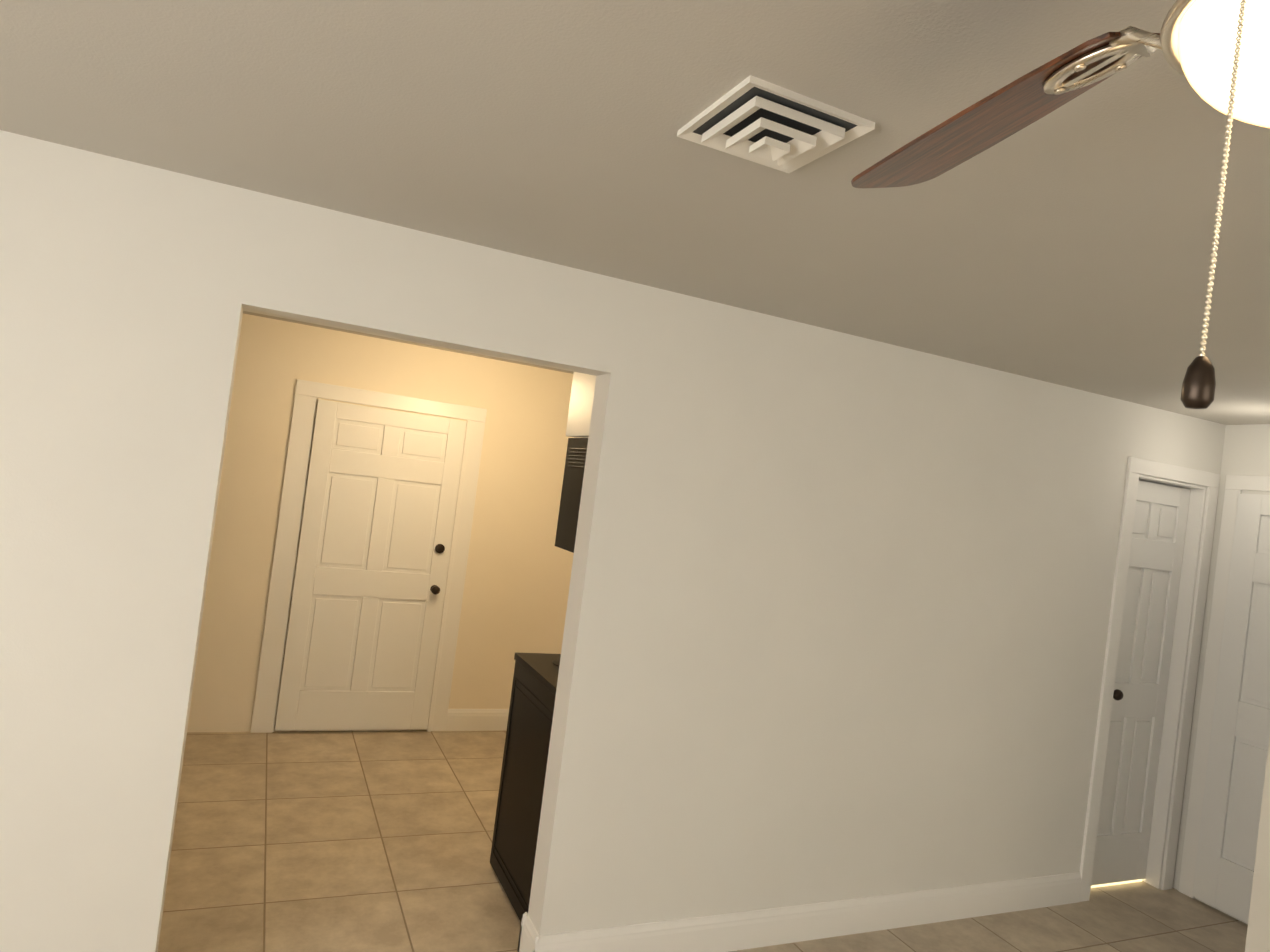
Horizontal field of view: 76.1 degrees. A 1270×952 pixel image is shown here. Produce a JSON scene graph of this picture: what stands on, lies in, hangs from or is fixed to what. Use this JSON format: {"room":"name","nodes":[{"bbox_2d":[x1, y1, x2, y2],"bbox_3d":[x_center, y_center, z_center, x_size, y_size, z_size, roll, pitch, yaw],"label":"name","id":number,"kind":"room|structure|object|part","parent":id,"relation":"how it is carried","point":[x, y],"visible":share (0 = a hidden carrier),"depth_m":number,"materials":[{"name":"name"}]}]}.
{"room":"living room","nodes":[
{"label":"living room","id":0,"kind":"room"},
{"bbox_2d":[187,313,573,731],"bbox_3d":[-1.980,0.327,4.960,5.520,2.440,0.120,8,-1,-24],"label":"wall","id":1,"kind":"structure","parent":0,"point":[517,582],"depth_m":5.14,"materials":[{"name":"paint"}]},
{"bbox_2d":[250,379,486,732],"bbox_3d":[-1.620,0.540,5.048,1.154,2.110,0.030,8,-1,-24],"label":"trim","id":2,"kind":"structure","parent":1,"relation":"attached to","point":[308,394],"depth_m":4.88,"materials":[{"name":"white wood"}]},
{"bbox_2d":[275,399,466,729],"bbox_3d":[-1.605,0.582,5.011,0.900,1.990,0.108,8,-1,-24],"label":"kitchen door","id":3,"kind":"structure","parent":1,"relation":"in","point":[367,601],"depth_m":5.02,"materials":[{"name":"white wood"}]},
{"bbox_2d":[446,709,508,730],"bbox_3d":[-0.467,1.687,5.622,1.675,0.140,0.016,8,-1,-24],"label":"baseboard","id":4,"kind":"structure","parent":1,"relation":"attached to","point":[477,719],"depth_m":5.35,"materials":[{"name":"white wood"}]},
{"bbox_2d":[0,130,1225,951],"bbox_3d":[-0.237,0.518,2.887,7.015,2.440,0.140,8,-1,-24],"label":"wall","id":5,"kind":"structure","parent":0,"point":[837,616],"depth_m":2.94,"materials":[{"name":"paint"}]},
{"bbox_2d":[518,912,540,951],"bbox_3d":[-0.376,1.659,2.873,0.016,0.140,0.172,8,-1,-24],"label":"baseboard","id":6,"kind":"structure","parent":5,"relation":"attached to","point":[529,932],"depth_m":2.88,"materials":[{"name":"white wood"}]},
{"bbox_2d":[533,872,1080,951],"bbox_3d":[0.901,1.827,3.367,2.769,0.140,0.016,8,-1,-24],"label":"baseboard","id":7,"kind":"structure","parent":5,"relation":"attached to","point":[729,932],"depth_m":3.29,"materials":[{"name":"white wood"}]},
{"bbox_2d":[1091,480,1189,887],"bbox_3d":[2.574,1.071,4.149,0.533,2.079,0.109,8,-1,-24],"label":"closet door","id":8,"kind":"structure","parent":5,"relation":"in","point":[1140,692],"depth_m":4.19,"materials":[{"name":"white wood"}]},
{"bbox_2d":[1079,457,1219,901],"bbox_3d":[2.575,1.024,4.160,0.717,2.175,0.156,8,-1,-24],"label":"trim","id":9,"kind":"structure","parent":5,"relation":"attached to","point":[1183,631],"depth_m":4.21,"materials":[{"name":"white wood"}]},
{"bbox_2d":[0,0,1269,424],"bbox_3d":[0.635,-0.670,1.659,7.700,0.100,8.350,8,-1,-24],"label":"ceiling","id":10,"kind":"structure","parent":0,"point":[1068,244],"depth_m":1.76,"materials":[{"name":"paint"}]},
{"bbox_2d":[677,75,874,172],"bbox_3d":[0.259,-0.643,1.552,0.270,0.050,0.270,8,-1,-24],"label":"ceiling vent","id":11,"kind":"object","parent":10,"relation":"in","point":[761,122],"visible":0.98,"depth_m":1.51,"materials":[{"name":"white metal"}]},
{"bbox_2d":[851,0,1269,408],"bbox_3d":[0.586,-0.333,0.706,1.268,0.606,1.251,8,-1,-24],"label":"ceiling fan","id":12,"kind":"object","parent":10,"relation":"hanging from","point":[1216,53],"visible":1,"depth_m":0.77,"materials":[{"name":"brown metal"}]},
{"bbox_3d":[0.464,-0.466,1.080,0.152,0.006,0.455,-9,2,-18],"label":"blade","id":13,"kind":"part","parent":12,"relation":"part of","materials":[{"name":"brown wood"}]},
{"bbox_2d":[158,730,1247,951],"bbox_3d":[0.317,1.850,1.623,7.700,0.100,8.350,8,-1,-24],"label":"floor","id":14,"kind":"structure","parent":0,"point":[340,841],"depth_m":3.60,"materials":[{"name":"tile"}]},
{"bbox_2d":[490,653,560,921],"bbox_3d":[-0.114,1.237,3.462,0.768,1.060,0.729,8,-1,-24],"label":"base cabinet","id":15,"kind":"object","parent":14,"relation":"on","point":[523,771],"visible":0.12,"depth_m":3.29,"materials":[{"name":"black wood"}]},
{"bbox_2d":[1173,424,1269,924],"bbox_3d":[4.102,1.051,1.863,0.120,2.440,5.595,8,-1,-24],"label":"wall","id":16,"kind":"structure","parent":0,"point":[1246,449],"depth_m":4.23,"materials":[{"name":"paint"}]},
{"bbox_2d":[1178,475,1269,898],"bbox_3d":[3.134,1.090,3.820,0.016,2.175,0.878,8,-1,-24],"label":"trim","id":17,"kind":"structure","parent":16,"relation":"attached to","point":[1235,485],"depth_m":4.18,"materials":[{"name":"white wood"}]},
{"bbox_2d":[1192,493,1269,922],"bbox_3d":[3.086,1.121,3.800,0.108,2.060,0.720,8,-1,-24],"label":"hall door","id":18,"kind":"structure","parent":16,"relation":"in","point":[1231,806],"depth_m":4.03,"materials":[{"name":"white wood"}]},
{"bbox_2d":[1245,736,1269,951],"bbox_3d":[3.495,0.963,1.069,0.120,2.440,4.650,8,-1,-24],"label":"wall","id":19,"kind":"structure","parent":0,"point":[1258,935],"depth_m":3.13,"materials":[{"name":"white paint"}]},
{"bbox_3d":[0.597,0.629,3.345,1.873,2.440,0.003,8,-1,-24],"label":"wall","id":20,"kind":"structure","parent":0,"visible":0},
{"bbox_2d":[566,372,595,437],"bbox_3d":[0.151,-0.322,3.341,0.755,0.424,0.424,8,-1,-24],"label":"upper cabinet","id":21,"kind":"object","parent":20,"relation":"attached to","point":[580,405],"visible":0.04,"depth_m":3.21,"materials":[{"name":"white"}]},
{"bbox_2d":[555,437,587,552],"bbox_3d":[0.101,0.115,3.321,0.758,0.444,0.394,8,-1,-24],"label":"microwave","id":22,"kind":"object","parent":21,"relation":"attached to","point":[567,523],"visible":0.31,"depth_m":3.19,"materials":[{"name":"black metal"}]}
]}

